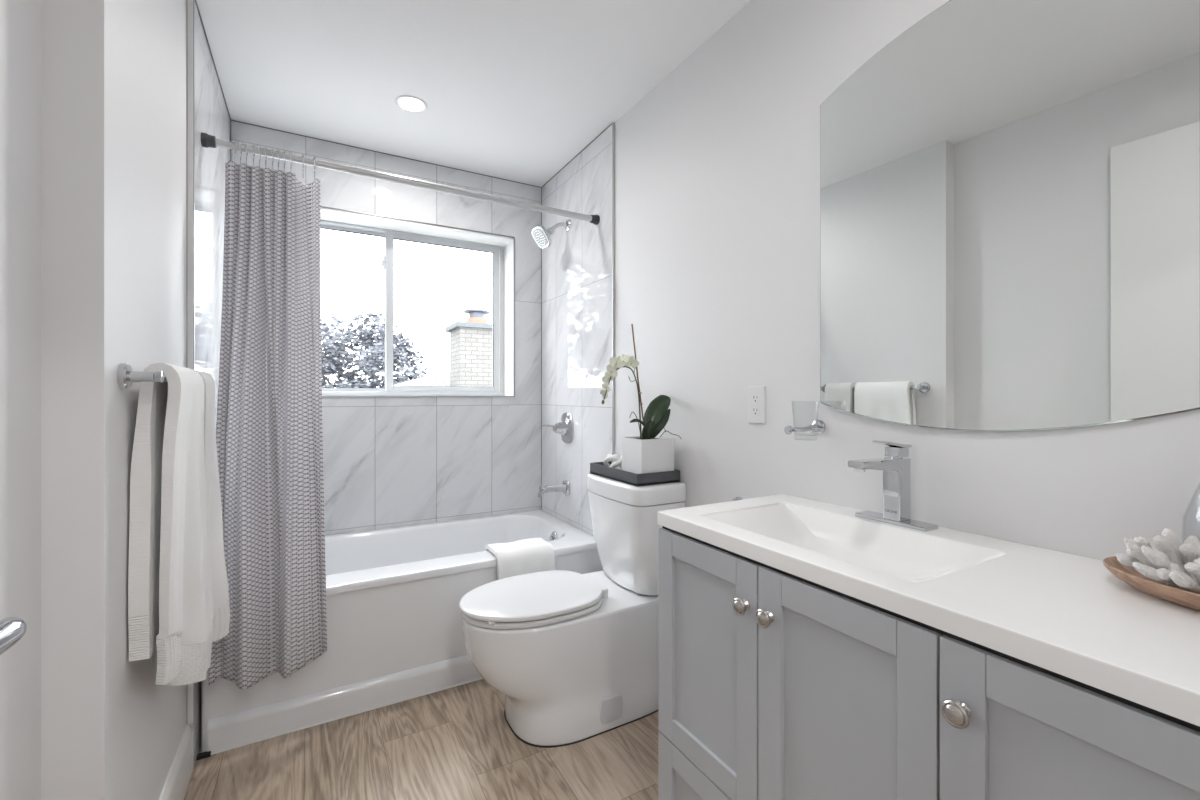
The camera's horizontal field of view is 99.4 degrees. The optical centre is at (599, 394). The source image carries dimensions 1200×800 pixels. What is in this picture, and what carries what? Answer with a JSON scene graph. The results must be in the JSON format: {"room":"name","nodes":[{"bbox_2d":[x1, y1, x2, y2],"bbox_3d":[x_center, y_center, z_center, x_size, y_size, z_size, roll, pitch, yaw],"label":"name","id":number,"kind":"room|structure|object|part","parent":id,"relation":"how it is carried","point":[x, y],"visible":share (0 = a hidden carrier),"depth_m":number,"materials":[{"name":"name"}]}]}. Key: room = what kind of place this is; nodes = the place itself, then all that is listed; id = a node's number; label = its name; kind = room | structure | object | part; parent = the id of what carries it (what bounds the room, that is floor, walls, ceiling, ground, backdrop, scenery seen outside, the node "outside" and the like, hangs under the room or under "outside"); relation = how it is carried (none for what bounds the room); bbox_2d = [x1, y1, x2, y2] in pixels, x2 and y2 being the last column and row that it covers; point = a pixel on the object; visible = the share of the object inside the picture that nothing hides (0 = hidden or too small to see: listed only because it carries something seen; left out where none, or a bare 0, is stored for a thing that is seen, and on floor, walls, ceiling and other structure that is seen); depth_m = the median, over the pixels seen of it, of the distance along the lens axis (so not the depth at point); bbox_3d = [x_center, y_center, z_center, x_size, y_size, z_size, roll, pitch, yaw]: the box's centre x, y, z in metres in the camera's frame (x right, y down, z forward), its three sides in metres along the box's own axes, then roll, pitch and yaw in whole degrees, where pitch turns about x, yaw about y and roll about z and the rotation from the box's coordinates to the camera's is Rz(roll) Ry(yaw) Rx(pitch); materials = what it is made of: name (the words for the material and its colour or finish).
{"room":"bathroom","nodes":[
{"label":"bathroom","id":0,"kind":"room"},
{"bbox_2d":[0,0,229,799],"bbox_3d":[-0.778,-0.040,0.479,0.238,2.420,4.800,0,0,-30],"label":"wall","id":1,"kind":"structure","parent":0,"point":[93,93],"depth_m":0.94,"materials":[{"name":"white paint"}]},
{"bbox_2d":[0,617,26,654],"bbox_3d":[-0.431,0.090,0.118,0.162,2.140,0.770,0,0,-30],"label":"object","id":2,"kind":"structure","parent":1,"relation":"in","point":[12,629],"depth_m":0.47,"materials":[{"name":"silver metal"}]},
{"bbox_2d":[117,363,167,389],"bbox_3d":[-1.078,-0.038,1.287,0.066,0.054,0.600,0,0,-30],"label":"towel bar","id":3,"kind":"object","parent":1,"relation":"attached to","point":[126,376],"visible":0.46,"depth_m":1.04,"materials":[{"name":"silver metal"}]},
{"bbox_2d":[128,363,211,685],"bbox_3d":[-1.011,0.329,1.207,0.109,0.799,0.319,0,0,-30],"label":"hand towel","id":4,"kind":"object","parent":3,"relation":"hanging from","point":[169,601],"visible":1,"depth_m":1.11,"materials":[{"name":"white fabric"}]},
{"bbox_2d":[192,369,229,642],"bbox_3d":[-1.134,0.322,1.448,0.127,0.784,0.198,0,0,-30],"label":"hand towel","id":5,"kind":"object","parent":3,"relation":"hanging from","point":[218,579],"visible":0.3,"depth_m":1.45,"materials":[{"name":"white fabric"}]},
{"bbox_2d":[159,724,192,799],"bbox_3d":[-1.096,1.096,1.266,0.014,0.148,0.724,0,0,-30],"label":"baseboard","id":6,"kind":"structure","parent":1,"relation":"attached to","point":[178,778],"depth_m":1.46,"materials":[{"name":"white paint"}]},
{"bbox_2d":[187,0,192,723],"bbox_3d":[-1.273,-0.115,1.581,0.017,2.270,0.010,0,0,-30],"label":"trim","id":7,"kind":"structure","parent":1,"relation":"attached to","point":[189,2],"depth_m":1.58,"materials":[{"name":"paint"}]},
{"bbox_2d":[197,751,210,759],"bbox_3d":[-1.279,1.164,1.643,0.035,0.012,0.016,0,0,-30],"label":"trim","id":8,"kind":"structure","parent":1,"relation":"attached to","point":[206,754],"depth_m":1.64,"materials":[{"name":"black"}]},
{"bbox_2d":[193,0,612,722],"bbox_3d":[-0.606,-0.040,1.955,1.547,2.420,0.006,0,0,-30],"label":"trim","id":9,"kind":"structure","parent":1,"relation":"attached to","point":[193,0],"depth_m":1.58,"materials":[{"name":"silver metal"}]},
{"bbox_2d":[231,121,541,535],"bbox_3d":[-1.020,-0.040,2.687,1.547,2.420,0.010,0,0,-30],"label":"wall","id":10,"kind":"structure","parent":0,"point":[389,462],"depth_m":2.74,"materials":[{"name":"tile"}]},
{"bbox_2d":[195,0,611,508],"bbox_3d":[-0.809,-0.282,2.321,1.524,1.935,0.836,0,0,-30],"label":"trim","id":11,"kind":"structure","parent":10,"relation":"attached to","point":[195,0],"depth_m":2.70,"materials":[{"name":"grey tile"}]},
{"bbox_2d":[320,206,514,396],"bbox_3d":[-1.068,-0.457,2.655,1.306,0.935,0.008,0,0,-30],"label":"trim","id":12,"kind":"structure","parent":10,"relation":"attached to","point":[320,206],"depth_m":2.80,"materials":[{"name":"grey metal"}]},
{"bbox_2d":[184,679,659,799],"bbox_3d":[-0.314,1.230,0.655,2.900,0.120,4.750,0,0,-30],"label":"floor","id":13,"kind":"structure","parent":0,"point":[454,743],"depth_m":1.61,"materials":[{"name":"brown wood"}]},
{"bbox_2d":[201,510,601,754],"bbox_3d":[-0.822,0.929,2.346,1.518,0.482,0.774,0,0,-30],"label":"bathtub","id":14,"kind":"object","parent":13,"relation":"on","point":[395,632],"visible":0.43,"depth_m":1.97,"materials":[{"name":"white ceramic"}]},
{"bbox_2d":[484,538,554,579],"bbox_3d":[-0.359,0.763,2.254,0.266,0.214,0.206,0,0,-30],"label":"folded hand towel","id":15,"kind":"object","parent":14,"relation":"on","point":[531,555],"visible":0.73,"depth_m":2.19,"materials":[{"name":"white fabric"}]},
{"bbox_3d":[-0.239,0.742,2.634,0.020,0.068,0.068,0,0,-30],"label":"overflow plate","id":16,"kind":"part","parent":14,"relation":"part of","materials":[{"name":"silver metal"}]},
{"bbox_2d":[459,473,685,747],"bbox_3d":[-0.123,0.748,1.878,0.769,0.844,0.431,0,0,-30],"label":"toilet","id":17,"kind":"object","parent":13,"relation":"on","point":[573,656],"visible":0.96,"depth_m":1.77,"materials":[{"name":"white ceramic"}]},
{"bbox_3d":[-0.250,0.717,1.830,0.501,0.020,0.384,0,0,-30],"label":"lid","id":18,"kind":"part","parent":17,"relation":"part of","materials":[{"name":"white plastic"}]},
{"bbox_3d":[-0.247,0.744,1.831,0.495,0.021,0.376,0,0,-30],"label":"seat","id":19,"kind":"part","parent":17,"relation":"part of","materials":[{"name":"white plastic"}]},
{"bbox_3d":[-0.132,0.963,1.896,0.753,0.415,0.390,0,0,-30],"label":"bowl","id":20,"kind":"part","parent":17,"relation":"part of","materials":[{"name":"white ceramic"}]},
{"bbox_2d":[590,461,679,486],"bbox_3d":[0.129,0.303,2.010,0.194,0.044,0.354,0,0,-30],"label":"serving tray","id":21,"kind":"object","parent":17,"relation":"on","point":[596,468],"visible":0.78,"depth_m":1.88,"materials":[{"name":"grey"}]},
{"bbox_2d":[603,453,621,469],"bbox_3d":[0.078,0.276,2.069,0.110,0.067,0.150,0,0,-30],"label":"knot","id":22,"kind":"object","parent":21,"relation":"on","point":[616,459],"visible":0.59,"depth_m":2.04,"materials":[{"name":"white"}]},
{"bbox_2d":[600,324,680,473],"bbox_3d":[0.146,0.023,1.906,0.301,0.588,0.151,0,0,-30],"label":"potted orchid","id":23,"kind":"object","parent":21,"relation":"on","point":[648,452],"visible":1,"depth_m":1.88,"materials":[{"name":"white ceramic"}]},
{"bbox_3d":[0.014,-0.003,1.864,0.032,0.032,0.016,0,0,-12],"label":"flower","id":24,"kind":"part","parent":23,"relation":"part of","materials":[{"name":"white plant"}]},
{"bbox_3d":[0.022,-0.030,1.853,0.045,0.037,0.013,0,0,44],"label":"flower","id":25,"kind":"part","parent":23,"relation":"part of","materials":[{"name":"white plant"}]},
{"bbox_3d":[0.030,-0.063,1.873,0.049,0.045,0.008,0,0,-2],"label":"flower","id":26,"kind":"part","parent":23,"relation":"part of","materials":[{"name":"white plant"}]},
{"bbox_3d":[0.042,-0.087,1.853,0.046,0.048,0.013,0,0,21],"label":"flower","id":27,"kind":"part","parent":23,"relation":"part of","materials":[{"name":"white plant"}]},
{"bbox_3d":[0.062,-0.118,1.874,0.056,0.051,0.009,0,0,12],"label":"flower","id":28,"kind":"part","parent":23,"relation":"part of","materials":[{"name":"white plant"}]},
{"bbox_3d":[0.082,0.024,1.889,0.152,0.289,0.031,0,0,-22],"label":"flower stem","id":29,"kind":"part","parent":23,"relation":"part of","materials":[{"name":"green"}]},
{"bbox_3d":[0.087,-0.128,1.880,0.061,0.052,0.010,0,0,39],"label":"flower","id":30,"kind":"part","parent":23,"relation":"part of","materials":[{"name":"white plant"}]},
{"bbox_3d":[0.116,-0.122,1.893,0.060,0.050,0.009,0,0,1],"label":"flower","id":31,"kind":"part","parent":23,"relation":"part of","materials":[{"name":"white plant"}]},
{"bbox_3d":[0.182,0.239,1.933,0.153,0.155,0.140,0,0,-30],"label":"pot","id":32,"kind":"part","parent":23,"relation":"part of","materials":[{"name":"white ceramic"}]},
{"bbox_3d":[0.115,0.360,2.011,0.225,0.067,0.428,0,0,-30],"label":"tank lid","id":33,"kind":"part","parent":17,"relation":"part of","materials":[{"name":"white ceramic"}]},
{"bbox_3d":[0.116,0.575,2.012,0.222,0.359,0.421,0,0,-30],"label":"tank","id":34,"kind":"part","parent":17,"relation":"part of","materials":[{"name":"white ceramic"}]},
{"bbox_2d":[658,526,1199,799],"bbox_3d":[0.653,0.746,0.808,0.483,0.848,1.303,0,0,-30],"label":"vanity cabinet","id":35,"kind":"object","parent":13,"relation":"on","point":[774,684],"visible":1,"depth_m":0.82,"materials":[{"name":"grey paint"}]},
{"bbox_3d":[0.234,0.949,1.134,0.020,0.219,0.323,0,0,-30],"label":"drawer","id":36,"kind":"part","parent":35,"relation":"part of","materials":[{"name":"grey paint"}]},
{"bbox_3d":[0.234,0.584,1.134,0.020,0.502,0.323,0,0,-30],"label":"door","id":37,"kind":"part","parent":35,"relation":"part of","materials":[{"name":"grey paint"}]},
{"bbox_3d":[0.279,0.418,1.007,0.027,0.034,0.034,0,0,-30],"label":"knob","id":38,"kind":"part","parent":35,"relation":"part of","materials":[{"name":"silver metal"}]},
{"bbox_3d":[0.309,0.418,0.953,0.027,0.034,0.034,0,0,-30],"label":"knob","id":39,"kind":"part","parent":35,"relation":"part of","materials":[{"name":"silver metal"}]},
{"bbox_3d":[0.395,0.695,0.849,0.020,0.726,0.324,0,0,-30],"label":"door","id":40,"kind":"part","parent":35,"relation":"part of","materials":[{"name":"grey paint"}]},
{"bbox_2d":[657,494,1199,726],"bbox_3d":[0.667,0.343,0.809,0.459,0.105,1.321,0,0,-30],"label":"countertop","id":41,"kind":"structure","parent":35,"relation":"on","point":[1068,615],"depth_m":0.77,"materials":[{"name":"white stone"}]},
{"bbox_2d":[848,440,937,531],"bbox_3d":[0.619,0.196,1.130,0.174,0.188,0.163,0,0,-30],"label":"sink faucet","id":42,"kind":"object","parent":41,"relation":"on","point":[896,468],"visible":1,"depth_m":1.14,"materials":[{"name":"silver metal"}]},
{"bbox_3d":[0.602,0.157,1.116,0.132,0.031,0.039,0,0,-30],"label":"spout","id":43,"kind":"part","parent":42,"relation":"part of","materials":[{"name":"silver metal"}]},
{"bbox_3d":[0.658,0.110,1.147,0.085,0.017,0.041,0,0,-30],"label":"lever","id":44,"kind":"part","parent":42,"relation":"part of","materials":[{"name":"silver metal"}]},
{"bbox_3d":[0.672,0.286,1.160,0.053,0.008,0.163,0,0,-30],"label":"plate","id":45,"kind":"part","parent":42,"relation":"part of","materials":[{"name":"silver metal"}]},
{"bbox_3d":[0.675,0.132,1.157,0.037,0.027,0.037,0,0,-30],"label":"handle","id":46,"kind":"part","parent":42,"relation":"part of","materials":[{"name":"silver metal"}]},
{"bbox_2d":[1103,556,1199,610],"bbox_3d":[0.881,0.274,0.672,0.201,0.031,0.317,0,0,-30],"label":"wooden dish","id":47,"kind":"object","parent":41,"relation":"on","point":[1128,575],"visible":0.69,"depth_m":0.71,"materials":[{"name":"brown wood"}]},
{"bbox_2d":[1116,528,1199,593],"bbox_3d":[0.821,0.236,0.682,0.111,0.088,0.184,0,0,-19],"label":"coral","id":48,"kind":"object","parent":47,"relation":"in","point":[1171,564],"visible":0.95,"depth_m":0.70,"materials":[{"name":"white"}]},
{"bbox_2d":[1182,482,1199,540],"bbox_3d":[0.899,0.168,0.728,0.088,0.225,0.088,0,0,-30],"label":"glass vase","id":49,"kind":"object","parent":47,"relation":"on","point":[1199,482],"visible":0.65,"depth_m":0.76,"materials":[{"name":"clear glass"}]},
{"bbox_3d":[0.470,0.418,0.669,0.027,0.034,0.034,0,0,-30],"label":"knob","id":50,"kind":"part","parent":35,"relation":"part of","materials":[{"name":"silver metal"}]},
{"bbox_3d":[0.556,0.695,0.565,0.020,0.726,0.323,0,0,-30],"label":"door","id":51,"kind":"part","parent":35,"relation":"part of","materials":[{"name":"grey paint"}]},
{"bbox_2d":[196,0,750,186],"bbox_3d":[-0.338,-1.310,0.699,2.900,0.120,4.850,0,0,-30],"label":"ceiling","id":52,"kind":"structure","parent":0,"point":[513,90],"depth_m":1.93,"materials":[{"name":"white paint"}]},
{"bbox_2d":[395,95,427,112],"bbox_3d":[-0.810,-1.247,2.185,0.132,0.006,0.132,0,0,-30],"label":"recessed light","id":53,"kind":"object","parent":52,"relation":"in","point":[408,103],"visible":1,"depth_m":2.18,"materials":[{"name":"white glass"}]},
{"bbox_2d":[542,0,1199,570],"bbox_3d":[0.720,-0.040,1.327,0.158,2.420,4.800,0,0,-30],"label":"wall","id":54,"kind":"structure","parent":0,"point":[717,166],"depth_m":1.60,"materials":[{"name":"white paint"}]},
{"bbox_2d":[201,132,599,224],"bbox_3d":[-0.674,-0.852,2.083,1.523,0.058,0.046,0,0,-30],"label":"curtain rod","id":55,"kind":"object","parent":54,"relation":"attached to","point":[207,140],"visible":1,"depth_m":2.00,"materials":[{"name":"grey metal"}]},
{"bbox_2d":[233,140,235,161],"bbox_3d":[-1.259,-0.833,1.752,0.007,0.085,0.047,0,0,-30],"label":"curtain ring","id":56,"kind":"object","parent":55,"relation":"hanging from","point":[234,141],"visible":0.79,"depth_m":1.74,"materials":[{"name":"silver metal"}]},
{"bbox_2d":[239,142,241,163],"bbox_3d":[-1.244,-0.833,1.760,0.007,0.085,0.047,0,0,-30],"label":"curtain ring","id":57,"kind":"object","parent":55,"relation":"hanging from","point":[240,143],"visible":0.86,"depth_m":1.75,"materials":[{"name":"silver metal"}]},
{"bbox_2d":[208,161,326,688],"bbox_3d":[-1.111,0.066,1.724,0.327,1.721,0.248,0,0,-30],"label":"shower curtain","id":58,"kind":"object","parent":57,"relation":"hanging from","point":[269,426],"visible":0.94,"depth_m":1.71,"materials":[{"name":"grey fabric"}]},
{"bbox_2d":[252,144,254,165],"bbox_3d":[-1.212,-0.833,1.779,0.007,0.085,0.047,0,0,-30],"label":"curtain ring","id":59,"kind":"object","parent":55,"relation":"hanging from","point":[253,145],"visible":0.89,"depth_m":1.76,"materials":[{"name":"silver metal"}]},
{"bbox_2d":[258,145,260,166],"bbox_3d":[-1.196,-0.833,1.788,0.007,0.085,0.047,0,0,-30],"label":"curtain ring","id":60,"kind":"object","parent":55,"relation":"hanging from","point":[259,146],"visible":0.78,"depth_m":1.77,"materials":[{"name":"silver metal"}]},
{"bbox_2d":[264,147,266,167],"bbox_3d":[-1.181,-0.833,1.796,0.007,0.085,0.047,0,0,-30],"label":"curtain ring","id":61,"kind":"object","parent":55,"relation":"hanging from","point":[265,148],"visible":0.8,"depth_m":1.78,"materials":[{"name":"silver metal"}]},
{"bbox_2d":[302,154,303,177],"bbox_3d":[-1.081,-0.833,1.853,0.007,0.085,0.047,0,0,-30],"label":"curtain ring","id":62,"kind":"object","parent":55,"relation":"hanging from","point":[302,154],"visible":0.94,"depth_m":1.84,"materials":[{"name":"silver metal"}]},
{"bbox_2d":[313,157,315,179],"bbox_3d":[-1.050,-0.833,1.870,0.007,0.085,0.047,0,0,-30],"label":"curtain ring","id":63,"kind":"object","parent":55,"relation":"hanging from","point":[314,158],"visible":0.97,"depth_m":1.86,"materials":[{"name":"silver metal"}]},
{"bbox_2d":[531,219,570,248],"bbox_3d":[-0.253,-0.860,2.678,0.204,0.175,0.122,0,0,-30],"label":"shower","id":64,"kind":"object","parent":54,"relation":"attached to","point":[541,235],"visible":1,"depth_m":2.65,"materials":[{"name":"silver metal"}]},
{"bbox_3d":[-0.221,-0.892,2.709,0.108,0.067,0.022,0,0,-34],"label":"shower arm","id":65,"kind":"part","parent":64,"relation":"part of","materials":[{"name":"silver metal"}]},
{"bbox_2d":[538,480,569,497],"bbox_3d":[-0.250,0.502,2.714,0.164,0.080,0.080,0,0,-30],"label":"tub spout","id":66,"kind":"object","parent":54,"relation":"attached to","point":[564,487],"visible":1,"depth_m":2.71,"materials":[{"name":"silver metal"}]},
{"bbox_2d":[542,413,573,442],"bbox_3d":[-0.236,0.178,2.714,0.140,0.164,0.144,0,0,-30],"label":"shower valve","id":67,"kind":"object","parent":54,"relation":"attached to","point":[565,427],"visible":1,"depth_m":2.70,"materials":[{"name":"silver metal"}]},
{"bbox_2d":[613,123,614,454],"bbox_3d":[0.061,-0.040,2.337,0.010,2.420,0.010,0,0,-30],"label":"trim","id":68,"kind":"structure","parent":54,"relation":"attached to","point":[613,123],"depth_m":2.33,"materials":[{"name":"white paint"}]},
{"bbox_2d":[732,497,742,500],"bbox_3d":[0.450,0.358,1.589,0.070,0.054,0.162,0,0,-30],"label":"toilet paper holder","id":69,"kind":"object","parent":54,"relation":"attached to","point":[735,498],"visible":0.08,"depth_m":1.65,"materials":[{"name":"silver metal"}]},
{"bbox_2d":[748,386,765,423],"bbox_3d":[0.487,0.031,1.586,0.008,0.117,0.069,0,0,-30],"label":"wall outlet","id":70,"kind":"object","parent":54,"relation":"attached to","point":[756,394],"visible":1,"depth_m":1.58,"materials":[{"name":"white plastic"}]},
{"bbox_2d":[751,407,759,415],"bbox_3d":[0.485,0.051,1.585,0.003,0.029,0.033,0,0,-30],"label":"receptacle","id":71,"kind":"object","parent":70,"relation":"attached to","point":[755,411],"depth_m":1.58,"materials":[{"name":"grey plastic"}]},
{"bbox_2d":[751,394,759,402],"bbox_3d":[0.485,0.011,1.585,0.003,0.029,0.033,0,0,-30],"label":"receptacle","id":72,"kind":"object","parent":70,"relation":"attached to","point":[755,398],"depth_m":1.58,"materials":[{"name":"grey plastic"}]},
{"bbox_2d":[784,419,825,433],"bbox_3d":[0.551,0.087,1.349,0.133,0.040,0.087,0,0,-30],"label":"holder","id":73,"kind":"object","parent":54,"relation":"attached to","point":[819,424],"visible":0.99,"depth_m":1.34,"materials":[{"name":"silver metal"}]},
{"bbox_3d":[0.495,0.092,1.333,0.016,0.023,0.023,0,0,-13],"label":"knob","id":74,"kind":"part","parent":73,"relation":"part of","materials":[{"name":"silver metal"}]},
{"bbox_2d":[792,401,819,440],"bbox_3d":[0.543,0.067,1.344,0.069,0.102,0.069,0,0,-30],"label":"glass tumbler","id":75,"kind":"object","parent":73,"relation":"in","point":[819,401],"visible":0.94,"depth_m":1.35,"materials":[{"name":"clear glass"}]},
{"bbox_2d":[820,0,1199,430],"bbox_3d":[0.771,-0.389,1.085,0.016,0.928,0.676,0,0,-31],"label":"wall mirror","id":76,"kind":"object","parent":54,"relation":"attached to","point":[1010,189],"visible":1,"depth_m":0.99,"materials":[{"name":"clear glass"}]},
{"bbox_3d":[-1.090,-0.040,2.811,1.567,2.420,0.274,0,0,-30],"label":"wall","id":77,"kind":"structure","parent":0,"visible":0},
{"bbox_2d":[320,207,513,395],"bbox_3d":[-1.131,-0.457,2.766,1.298,0.927,0.252,0,0,-30],"label":"window","id":78,"kind":"structure","parent":77,"relation":"in","point":[390,229],"depth_m":2.88,"materials":[{"name":"white paint"}]},
{"bbox_3d":[-1.453,-0.460,2.694,0.618,0.879,0.030,0,0,-30],"label":"fixed sash","id":79,"kind":"part","parent":78,"relation":"part of","materials":[{"name":"clear glass"}]},
{"bbox_3d":[-0.902,-0.460,2.961,0.644,0.883,0.030,0,0,-30],"label":"sliding sash","id":80,"kind":"part","parent":78,"relation":"part of","materials":[{"name":"clear glass"}]},
{"label":"outside","id":81,"kind":"structure","parent":0,"visible":0},
{"bbox_3d":[-13.447,4.270,28.815,85.000,0.200,56.600,0,0,-30],"label":"ground","id":82,"kind":"structure","parent":81,"visible":0},
{"bbox_2d":[321,312,433,387],"bbox_3d":[-6.965,0.840,15.344,4.041,6.675,4.167,0,0,-30],"label":"tree","id":83,"kind":"object","parent":82,"relation":"on","point":[335,361],"visible":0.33,"depth_m":14.84,"materials":[{"name":"grey plant"}]},
{"bbox_2d":[394,308,492,386],"bbox_3d":[-2.129,1.302,12.079,6.000,5.735,5.480,0,0,-30],"label":"house","id":84,"kind":"structure","parent":82,"relation":"on","point":[471,341],"depth_m":9.05,"materials":[{"name":"grey brick"}]},
{"bbox_2d":[466,317,486,322],"bbox_3d":[-2.254,-1.335,9.296,0.380,0.129,0.380,0,0,-30],"label":"pot","id":85,"kind":"object","parent":84,"relation":"on","point":[471,319],"depth_m":9.14,"materials":[{"name":"brown ceramic"}]},
{"bbox_2d":[463,308,489,317],"bbox_3d":[-2.254,-1.478,9.296,0.480,0.175,0.480,0,0,-30],"label":"hood","id":86,"kind":"object","parent":84,"relation":"attached to","point":[474,312],"depth_m":9.16,"materials":[{"name":"grey metal"}]}
]}

